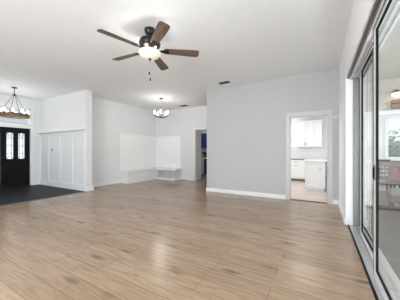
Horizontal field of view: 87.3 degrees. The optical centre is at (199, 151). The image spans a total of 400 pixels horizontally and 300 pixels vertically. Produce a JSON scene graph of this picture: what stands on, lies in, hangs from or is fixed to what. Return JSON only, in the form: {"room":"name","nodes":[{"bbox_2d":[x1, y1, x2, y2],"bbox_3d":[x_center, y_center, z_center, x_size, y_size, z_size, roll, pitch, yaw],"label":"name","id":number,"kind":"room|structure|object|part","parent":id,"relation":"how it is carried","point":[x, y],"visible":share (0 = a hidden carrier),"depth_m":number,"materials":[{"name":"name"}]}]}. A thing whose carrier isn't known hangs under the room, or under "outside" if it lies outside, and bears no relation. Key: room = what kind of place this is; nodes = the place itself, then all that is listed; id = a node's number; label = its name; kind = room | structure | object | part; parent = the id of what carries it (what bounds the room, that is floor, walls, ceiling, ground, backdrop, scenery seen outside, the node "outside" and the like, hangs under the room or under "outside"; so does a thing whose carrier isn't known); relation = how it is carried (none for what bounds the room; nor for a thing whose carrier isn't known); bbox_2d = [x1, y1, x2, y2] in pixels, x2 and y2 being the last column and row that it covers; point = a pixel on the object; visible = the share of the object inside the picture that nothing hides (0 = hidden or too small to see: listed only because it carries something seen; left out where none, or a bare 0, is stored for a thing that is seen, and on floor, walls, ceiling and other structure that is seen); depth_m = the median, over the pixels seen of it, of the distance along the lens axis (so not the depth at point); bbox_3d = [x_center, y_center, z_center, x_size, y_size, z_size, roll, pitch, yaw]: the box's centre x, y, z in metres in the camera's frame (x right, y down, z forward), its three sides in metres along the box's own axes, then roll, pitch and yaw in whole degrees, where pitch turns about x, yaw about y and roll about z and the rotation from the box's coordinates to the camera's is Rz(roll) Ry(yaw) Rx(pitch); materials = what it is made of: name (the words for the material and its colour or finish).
{"room":"empty living room","nodes":[
{"label":"empty living room","id":0,"kind":"room"},
{"bbox_2d":[0,94,39,184],"bbox_3d":[-6.769,-0.345,6.210,0.120,3.050,3.450,0,0,30],"label":"wall","id":1,"kind":"structure","parent":0,"point":[35,104],"depth_m":7.53,"materials":[{"name":"paint"}]},
{"bbox_2d":[0,127,29,187],"bbox_3d":[-6.210,0.170,7.077,0.129,1.980,0.790,0,0,30],"label":"door","id":2,"kind":"structure","parent":1,"relation":"in","point":[14,142],"depth_m":7.06,"materials":[{"name":"black paint"}]},
{"bbox_3d":[-6.221,0.161,7.083,0.012,1.638,0.526,0,0,30],"label":"panel","id":3,"kind":"part","parent":2,"relation":"part of","materials":[{"name":"black paint"}]},
{"bbox_2d":[0,103,32,184],"bbox_3d":[-6.438,-0.203,6.747,0.120,2.765,1.750,0,0,30],"label":"door frame","id":4,"kind":"structure","parent":1,"relation":"attached to","point":[31,108],"depth_m":7.41,"materials":[{"name":"paint"}]},
{"bbox_2d":[33,132,39,184],"bbox_3d":[-5.865,0.242,7.546,0.120,1.875,0.197,0,0,30],"label":"wainscot","id":5,"kind":"structure","parent":1,"relation":"attached to","point":[35,181],"depth_m":7.56,"materials":[{"name":"paint"}]},
{"bbox_2d":[40,90,91,185],"bbox_3d":[-4.647,-0.345,7.098,2.920,3.050,0.200,0,0,30],"label":"wall","id":6,"kind":"structure","parent":0,"point":[72,110],"depth_m":6.75,"materials":[{"name":"paint"}]},
{"bbox_2d":[37,128,85,190],"bbox_3d":[-4.665,0.242,6.906,2.840,1.875,0.150,0,0,30],"label":"wainscot","id":7,"kind":"structure","parent":6,"relation":"attached to","point":[81,187],"depth_m":6.86,"materials":[{"name":"paint"}]},
{"bbox_2d":[85,185,93,191],"bbox_3d":[-3.361,1.100,6.361,0.045,0.160,0.270,0,0,30],"label":"trim","id":8,"kind":"structure","parent":6,"relation":"attached to","point":[90,187],"depth_m":6.34,"materials":[{"name":"paint"}]},
{"bbox_2d":[92,96,155,183],"bbox_3d":[-2.943,-0.345,8.323,0.120,3.050,3.620,0,0,30],"label":"wall","id":9,"kind":"structure","parent":0,"point":[110,119],"depth_m":7.68,"materials":[{"name":"paint"}]},
{"bbox_2d":[92,180,119,186],"bbox_3d":[-3.423,1.127,7.348,0.016,0.105,1.450,0,0,30],"label":"baseboard","id":10,"kind":"structure","parent":9,"relation":"attached to","point":[118,181],"depth_m":7.46,"materials":[{"name":"paint"}]},
{"bbox_2d":[120,133,155,169],"bbox_3d":[-2.545,-0.005,8.867,0.030,1.410,2.040,0,0,30],"label":"panel","id":11,"kind":"object","parent":9,"relation":"attached to","point":[136,151],"visible":0.98,"depth_m":8.75,"materials":[{"name":"white paint"}]},
{"bbox_2d":[0,0,353,111],"bbox_3d":[-2.597,-1.930,3.936,9.620,0.120,10.890,0,0,30],"label":"ceiling","id":12,"kind":"structure","parent":0,"point":[49,49],"depth_m":3.68,"materials":[{"name":"paint"}]},
{"bbox_2d":[0,87,29,118],"bbox_3d":[-5.381,-1.443,6.078,0.696,0.854,0.705,0,0,30],"label":"chandelier","id":13,"kind":"object","parent":12,"relation":"hanging from","point":[22,115],"visible":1,"depth_m":6.04,"materials":[{"name":"brown wood"}]},
{"bbox_2d":[97,21,198,80],"bbox_3d":[-0.811,-1.480,3.210,1.416,0.780,1.459,0,0,30],"label":"ceiling fan","id":14,"kind":"object","parent":12,"relation":"hanging from","point":[149,44],"visible":1,"depth_m":3.10,"materials":[{"name":"brown wood"}]},
{"bbox_3d":[-1.106,-1.551,2.851,0.540,0.008,0.148,0,13,-45],"label":"fan blade","id":15,"kind":"part","parent":14,"relation":"part of","materials":[{"name":"brown wood"}]},
{"bbox_3d":[-1.198,-1.551,3.413,0.540,0.008,0.148,0,13,27],"label":"fan blade","id":16,"kind":"part","parent":14,"relation":"part of","materials":[{"name":"brown wood"}]},
{"bbox_3d":[-0.765,-1.472,3.196,0.333,0.105,0.333,0,0,30],"label":"lamp shade","id":17,"kind":"part","parent":14,"relation":"part of","materials":[{"name":"white glass"}]},
{"bbox_3d":[-0.542,-1.551,2.765,0.148,0.008,0.540,15,-7,-26],"label":"fan blade","id":18,"kind":"part","parent":14,"relation":"part of","materials":[{"name":"brown wood"}]},
{"bbox_3d":[-0.692,-1.551,3.675,0.148,0.008,0.540,-13,-2,9],"label":"fan blade","id":19,"kind":"part","parent":14,"relation":"part of","materials":[{"name":"brown wood"}]},
{"bbox_3d":[-0.286,-1.551,3.275,0.540,0.008,0.148,0,-13,-9],"label":"fan blade","id":20,"kind":"part","parent":14,"relation":"part of","materials":[{"name":"brown wood"}]},
{"bbox_2d":[153,98,168,118],"bbox_3d":[-1.341,-1.515,7.316,0.557,0.710,0.535,0,0,30],"label":"chandelier","id":21,"kind":"object","parent":12,"relation":"hanging from","point":[154,114],"visible":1,"depth_m":7.26,"materials":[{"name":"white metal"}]},
{"bbox_2d":[156,106,206,179],"bbox_3d":[-0.381,-0.345,8.873,3.780,3.050,0.120,0,0,30],"label":"wall","id":22,"kind":"structure","parent":0,"point":[179,122],"depth_m":8.96,"materials":[{"name":"paint"}]},
{"bbox_2d":[156,136,180,167],"bbox_3d":[-1.436,-0.005,9.390,1.406,1.410,0.030,0,0,30],"label":"panel","id":23,"kind":"object","parent":22,"relation":"attached to","point":[168,148],"visible":0.97,"depth_m":9.37,"materials":[{"name":"white paint"}]},
{"bbox_2d":[181,177,192,179],"bbox_3d":[-0.549,1.127,8.891,0.610,0.105,0.016,0,0,30],"label":"baseboard","id":24,"kind":"structure","parent":22,"relation":"attached to","point":[183,178],"depth_m":8.89,"materials":[{"name":"paint"}]},
{"bbox_2d":[194,127,206,179],"bbox_3d":[0.213,0.095,8.521,1.020,2.170,0.140,0,0,30],"label":"door frame","id":25,"kind":"structure","parent":22,"relation":"attached to","point":[204,128],"depth_m":8.70,"materials":[{"name":"paint"}]},
{"bbox_2d":[0,176,374,299],"bbox_3d":[-2.045,1.229,5.061,9.420,0.102,13.150,0,0,30],"label":"floor","id":26,"kind":"structure","parent":0,"point":[156,239],"depth_m":2.65,"materials":[{"name":"brown wood"}]},
{"bbox_2d":[0,191,84,205],"bbox_3d":[-4.264,1.176,4.753,0.045,0.008,3.410,0,0,30],"label":"edging strip","id":27,"kind":"object","parent":26,"relation":"on","point":[84,191],"visible":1,"depth_m":5.18,"materials":[{"name":"grey metal"}]},
{"bbox_2d":[119,167,163,183],"bbox_3d":[-2.359,0.940,8.749,0.470,0.480,2.060,0,0,30],"label":"bench","id":28,"kind":"object","parent":26,"relation":"on","point":[142,174],"visible":0.85,"depth_m":8.33,"materials":[{"name":"paint"}]},
{"bbox_3d":[-2.465,1.135,8.561,0.432,0.090,1.612,0,0,30],"label":"frame","id":29,"kind":"part","parent":28,"relation":"part of","materials":[{"name":"paint"}]},
{"bbox_3d":[-2.359,0.743,8.749,0.470,0.085,2.060,0,0,30],"label":"seat","id":30,"kind":"part","parent":28,"relation":"part of","materials":[{"name":"paint"}]},
{"bbox_2d":[157,167,180,180],"bbox_3d":[-1.336,0.940,9.088,0.962,0.480,0.455,0,0,30],"label":"bench","id":31,"kind":"object","parent":26,"relation":"on","point":[163,168],"visible":0.94,"depth_m":8.89,"materials":[{"name":"paint"}]},
{"bbox_3d":[-1.336,0.743,9.088,0.962,0.085,0.455,0,0,30],"label":"seat","id":32,"kind":"part","parent":31,"relation":"part of","materials":[{"name":"paint"}]},
{"bbox_3d":[-1.342,1.135,9.082,0.959,0.090,0.432,0,0,30],"label":"frame","id":33,"kind":"part","parent":31,"relation":"part of","materials":[{"name":"paint"}]},
{"bbox_2d":[201,159,204,175],"bbox_3d":[0.084,0.750,10.589,0.600,0.860,0.659,0,0,30],"label":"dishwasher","id":34,"kind":"object","parent":26,"relation":"on","point":[202,160],"visible":0.33,"depth_m":10.23,"materials":[{"name":"metal"}]},
{"bbox_3d":[-0.057,0.755,10.344,0.590,0.610,0.025,0,0,30],"label":"door","id":35,"kind":"part","parent":34,"relation":"part of","materials":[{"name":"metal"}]},
{"bbox_2d":[204,159,206,175],"bbox_3d":[0.606,0.750,10.278,0.605,0.860,0.672,0,0,30],"label":"base cabinet","id":36,"kind":"object","parent":26,"relation":"on","point":[205,160],"visible":0.2,"depth_m":10.13,"materials":[{"name":"blue paint"}]},
{"bbox_2d":[291,160,303,180],"bbox_3d":[4.040,0.750,8.761,0.597,0.860,0.652,0,0,30],"label":"base cabinet","id":37,"kind":"object","parent":26,"relation":"on","point":[297,166],"visible":0.77,"depth_m":8.49,"materials":[{"name":"wood"}]},
{"bbox_3d":[3.899,0.405,8.515,0.591,0.150,0.018,0,0,30],"label":"drawer","id":38,"kind":"part","parent":37,"relation":"part of","materials":[{"name":"white wood"}]},
{"bbox_2d":[291,199,326,202],"bbox_3d":[2.590,1.174,5.016,0.806,0.012,0.070,0,0,30],"label":"threshold","id":39,"kind":"object","parent":26,"relation":"on","point":[291,199],"visible":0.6,"depth_m":4.98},
{"bbox_2d":[305,161,324,190],"bbox_3d":[3.818,0.735,6.939,0.540,0.890,1.262,0,0,30],"label":"base cabinet","id":40,"kind":"object","parent":26,"relation":"on","point":[314,178],"visible":0.94,"depth_m":6.41,"materials":[{"name":"white wood"}]},
{"bbox_2d":[303,159,326,161],"bbox_3d":[3.827,0.270,6.924,0.660,0.040,1.340,0,0,30],"label":"countertop","id":41,"kind":"structure","parent":40,"relation":"on","point":[312,160],"depth_m":6.39,"materials":[{"name":"stone"}]},
{"bbox_2d":[348,225,378,299],"bbox_3d":[1.379,1.200,1.613,0.020,0.060,4.070,0,0,30],"label":"strip","id":42,"kind":"object","parent":26,"relation":"on","point":[358,251],"visible":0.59,"depth_m":2.09,"materials":[{"name":"black metal"}]},
{"bbox_2d":[349,225,399,299],"bbox_3d":[1.485,1.219,1.552,0.225,0.122,4.070,0,0,30],"label":"door track","id":43,"kind":"object","parent":26,"relation":"on","point":[388,275],"visible":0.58,"depth_m":2.07,"materials":[{"name":"metal"}]},
{"bbox_2d":[360,43,372,259],"bbox_3d":[2.023,-0.004,2.537,0.020,2.321,0.914,0,0,30],"label":"door","id":44,"kind":"structure","parent":43,"relation":"on","point":[368,246],"depth_m":2.84,"materials":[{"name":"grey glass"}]},
{"bbox_2d":[363,53,372,247],"bbox_3d":[2.241,-0.004,2.816,0.020,2.321,1.034,0,0,30],"label":"door","id":45,"kind":"structure","parent":43,"relation":"on","point":[370,61],"depth_m":2.69,"materials":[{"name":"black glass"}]},
{"bbox_2d":[372,0,391,299],"bbox_3d":[1.315,-0.004,1.415,0.034,2.321,1.284,0,0,30],"label":"door","id":46,"kind":"structure","parent":43,"relation":"on","point":[375,169],"depth_m":1.88,"materials":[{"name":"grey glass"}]},
{"bbox_3d":[1.602,0.190,1.935,0.016,0.140,0.012,0,0,30],"label":"handle","id":47,"kind":"part","parent":46,"relation":"part of","materials":[{"name":"black metal"}]},
{"bbox_2d":[197,130,206,179],"bbox_3d":[0.087,-0.135,9.901,3.750,2.630,2.130,0,0,30],"label":"wall","id":48,"kind":"structure","parent":0,"point":[199,132],"depth_m":9.02,"materials":[{"name":"paint"}]},
{"bbox_2d":[201,148,206,156],"bbox_3d":[0.419,0.040,10.793,1.600,0.480,0.012,0,0,30],"label":"backsplash","id":49,"kind":"structure","parent":48,"relation":"attached to","point":[202,149],"depth_m":10.92,"materials":[{"name":"tile"}]},
{"bbox_2d":[201,133,206,147],"bbox_3d":[0.400,-0.570,10.563,0.605,0.740,0.382,0,0,30],"label":"upper cabinet","id":50,"kind":"object","parent":48,"relation":"attached to","point":[203,135],"visible":0.31,"depth_m":10.50,"materials":[{"name":"blue paint"}]},
{"bbox_2d":[207,68,338,199],"bbox_3d":[2.110,-0.345,6.311,3.330,3.050,1.850,0,0,30],"label":"wall","id":51,"kind":"structure","parent":0,"point":[246,123],"depth_m":5.55,"materials":[{"name":"grey paint"}]},
{"bbox_2d":[206,188,337,204],"bbox_3d":[2.099,1.127,6.308,3.346,0.105,1.866,0,0,30],"label":"baseboard","id":52,"kind":"structure","parent":51,"relation":"attached to","point":[335,202],"depth_m":5.65,"materials":[{"name":"paint"}]},
{"bbox_2d":[286,109,332,203],"bbox_3d":[2.595,0.110,5.025,0.986,2.140,0.140,0,0,30],"label":"door frame","id":53,"kind":"structure","parent":51,"relation":"attached to","point":[329,113],"depth_m":4.84,"materials":[{"name":"white wood"}]},
{"bbox_2d":[291,115,326,180],"bbox_3d":[3.860,-0.220,9.325,3.370,2.800,0.120,0,0,30],"label":"wall","id":54,"kind":"structure","parent":0,"point":[324,118],"depth_m":8.77,"materials":[{"name":"paint"}]},
{"bbox_2d":[297,120,313,146],"bbox_3d":[4.392,-0.750,8.715,0.600,1.080,0.382,0,0,30],"label":"upper cabinet","id":55,"kind":"object","parent":54,"relation":"attached to","point":[305,129],"visible":1,"depth_m":8.58,"materials":[{"name":"wood"}]},
{"bbox_3d":[4.188,-0.715,8.661,0.294,1.002,0.018,0,0,30],"label":"door","id":56,"kind":"part","parent":55,"relation":"part of","materials":[{"name":"white wood"}]},
{"bbox_3d":[4.397,-1.255,8.724,0.600,0.070,0.360,0,0,30],"label":"crown","id":57,"kind":"part","parent":55,"relation":"part of","materials":[{"name":"white wood"}]},
{"bbox_3d":[4.448,-0.715,8.512,0.294,1.002,0.018,0,0,30],"label":"door","id":58,"kind":"part","parent":55,"relation":"part of","materials":[{"name":"white wood"}]},
{"bbox_2d":[291,147,326,158],"bbox_3d":[3.879,0.035,9.238,3.250,0.490,0.012,0,0,30],"label":"backsplash","id":59,"kind":"structure","parent":54,"relation":"attached to","point":[296,152],"depth_m":8.81,"materials":[{"name":"tile"}]},
{"bbox_2d":[314,119,321,146],"bbox_3d":[4.781,-0.750,8.492,0.293,1.080,0.382,0,0,30],"label":"upper cabinet","id":60,"kind":"object","parent":54,"relation":"attached to","point":[317,123],"visible":0.98,"depth_m":8.35,"materials":[{"name":"white wood"}]},
{"bbox_2d":[339,0,381,224],"bbox_3d":[2.124,-0.345,2.742,0.240,3.050,13.270,0,0,30],"label":"wall","id":61,"kind":"structure","parent":0,"point":[361,10],"depth_m":3.37,"materials":[{"name":"white paint"}]},
{"bbox_2d":[338,200,344,223],"bbox_3d":[2.722,1.127,4.044,0.016,0.105,1.444,0,0,30],"label":"baseboard","id":62,"kind":"structure","parent":61,"relation":"attached to","point":[339,205],"depth_m":3.87,"materials":[{"name":"paint"}]},
{"bbox_2d":[347,0,379,78],"bbox_3d":[1.378,-1.190,1.613,0.024,0.019,4.070,0,0,30],"label":"channel","id":63,"kind":"object","parent":61,"relation":"attached to","point":[376,4],"visible":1,"depth_m":2.08,"materials":[{"name":"grey metal"}]},
{"bbox_2d":[350,0,399,226],"bbox_3d":[1.477,-0.010,1.557,0.184,2.380,4.070,0,0,30],"label":"door frame","id":64,"kind":"structure","parent":61,"relation":"attached to","point":[356,82],"depth_m":3.25,"materials":[{"name":"grey metal"}]},
{"bbox_2d":[365,191,399,279],"bbox_3d":[3.910,1.248,1.967,3.570,0.105,9.300,0,0,30],"label":"floor","id":65,"kind":"structure","parent":0,"point":[389,220],"depth_m":3.23,"materials":[{"name":"grey concrete"}]},
{"bbox_2d":[365,205,399,210],"bbox_3d":[4.611,1.170,4.026,2.800,0.050,0.130,0,0,30],"label":"threshold","id":66,"kind":"object","parent":65,"relation":"on","point":[369,206],"depth_m":4.39,"materials":[{"name":"grey metal"}]},
{"bbox_2d":[379,159,390,187],"bbox_3d":[5.401,0.709,6.172,0.430,0.972,0.470,0,0,30],"label":"dining chair","id":67,"kind":"object","parent":65,"relation":"on","point":[380,160],"visible":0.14,"depth_m":6.27,"materials":[{"name":"grey wood"}]},
{"bbox_3d":[5.506,0.280,6.354,0.370,0.110,0.030,0,0,30],"label":"rail","id":68,"kind":"part","parent":67,"relation":"part of","materials":[{"name":"black wood"}]},
{"bbox_2d":[379,162,399,204],"bbox_3d":[4.401,0.709,4.947,0.430,0.972,0.470,0,0,30],"label":"dining chair","id":69,"kind":"object","parent":65,"relation":"on","point":[381,164],"visible":0.5,"depth_m":4.78,"materials":[{"name":"grey wood"}]},
{"bbox_3d":[4.414,0.738,4.971,0.430,0.035,0.415,0,0,30],"label":"seat","id":70,"kind":"part","parent":69,"relation":"part of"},
{"bbox_3d":[4.310,0.630,4.789,0.370,0.050,0.025,0,0,30],"label":"rail","id":71,"kind":"part","parent":69,"relation":"part of","materials":[{"name":"grey wood"}]},
{"bbox_3d":[4.296,0.280,4.765,0.370,0.110,0.030,0,0,30],"label":"rail","id":72,"kind":"part","parent":69,"relation":"part of","materials":[{"name":"grey wood"}]},
{"bbox_3d":[4.468,0.709,4.687,0.041,0.972,0.085,0,0,36],"label":"leg","id":73,"kind":"part","parent":69,"relation":"part of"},
{"bbox_2d":[386,161,399,197],"bbox_3d":[4.929,0.705,5.186,0.430,0.980,0.470,0,0,30],"label":"dining chair","id":74,"kind":"object","parent":65,"relation":"on","point":[394,168],"visible":0.47,"depth_m":5.07,"materials":[{"name":"red fabric"}]},
{"bbox_2d":[391,161,399,178],"bbox_3d":[4.835,0.455,5.021,0.400,0.480,0.080,0,0,30],"label":"cushion","id":75,"kind":"object","parent":74,"relation":"on","point":[394,168],"depth_m":5.05,"materials":[{"name":"red fabric"}]},
{"bbox_2d":[387,188,399,205],"bbox_3d":[4.465,0.998,4.455,0.700,0.395,0.290,0,0,30],"label":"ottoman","id":76,"kind":"object","parent":65,"relation":"on","point":[393,193],"visible":0.96,"depth_m":4.49,"materials":[{"name":"grey fabric"}]},
{"bbox_2d":[387,188,399,195],"bbox_3d":[4.465,0.870,4.455,0.700,0.140,0.290,0,0,30],"label":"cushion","id":77,"kind":"object","parent":76,"relation":"on","point":[391,191],"depth_m":4.49,"materials":[{"name":"grey fabric"}]},
{"bbox_2d":[365,18,399,81],"bbox_3d":[3.263,-1.570,0.868,3.600,0.100,6.750,0,0,30],"label":"ceiling","id":78,"kind":"structure","parent":0,"point":[389,54],"depth_m":3.44,"materials":[{"name":"beige paint"}]},
{"bbox_2d":[368,78,399,111],"bbox_3d":[4.970,-0.220,3.849,3.600,2.800,0.120,0,0,30],"label":"wall","id":79,"kind":"structure","parent":0,"point":[386,87],"depth_m":4.41,"materials":[{"name":"beige paint"}]},
{"bbox_2d":[365,82,367,111],"bbox_3d":[3.587,-1.195,4.552,0.100,0.650,0.035,0,0,30],"label":"trim","id":80,"kind":"structure","parent":79,"relation":"attached to","point":[366,83],"depth_m":4.53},
{"bbox_2d":[365,109,399,204],"bbox_3d":[4.613,0.155,4.030,2.800,2.050,0.120,0,0,30],"label":"door frame","id":81,"kind":"structure","parent":79,"relation":"attached to","point":[368,115],"depth_m":4.54,"materials":[{"name":"paint"}]},
{"bbox_2d":[391,99,399,108],"bbox_3d":[4.506,-0.970,3.974,1.330,0.180,0.115,0,0,30],"label":"bamboo shade","id":82,"kind":"object","parent":79,"relation":"attached to","point":[395,104],"visible":1,"depth_m":4.24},
{"bbox_2d":[391,89,399,96],"bbox_3d":[3.965,-1.195,4.186,0.250,0.190,0.295,0,0,30],"label":"lamp","id":83,"kind":"object","parent":79,"relation":"attached to","point":[396,93],"visible":1,"depth_m":4.14,"materials":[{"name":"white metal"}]},
{"bbox_3d":[3.953,-1.135,4.166,0.236,0.070,0.236,0,0,30],"label":"lamp shade","id":84,"kind":"part","parent":83,"relation":"part of","materials":[{"name":"white"}]},
{"bbox_2d":[379,115,399,190],"bbox_3d":[5.977,-0.120,6.211,3.000,2.600,0.120,0,0,30],"label":"wall","id":85,"kind":"structure","parent":0,"point":[381,118],"depth_m":6.38,"materials":[{"name":"paint"}]},
{"bbox_2d":[385,116,399,158],"bbox_3d":[6.271,-0.435,6.020,1.500,1.270,0.120,0,0,30],"label":"window","id":86,"kind":"structure","parent":85,"relation":"in","point":[387,117],"depth_m":6.31,"materials":[{"name":"paint"}]},
{"bbox_3d":[8.924,1.380,13.569,26.000,0.200,15.580,0,0,30],"label":"garden","id":87,"kind":"object","parent":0,"visible":0},
{"bbox_2d":[388,129,399,156],"bbox_3d":[6.963,0.240,7.417,1.709,2.085,1.687,0,0,30],"label":"shrub","id":88,"kind":"object","parent":87,"relation":"on","point":[393,146],"visible":0.3,"depth_m":7.15,"materials":[{"name":"green plant"}]},
{"label":"outside","id":89,"kind":"structure","parent":0,"visible":0},
{"bbox_2d":[0,105,29,125],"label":"window","id":90,"kind":"structure","parent":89,"point":[7,120],"depth_m":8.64,"materials":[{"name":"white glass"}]}
]}

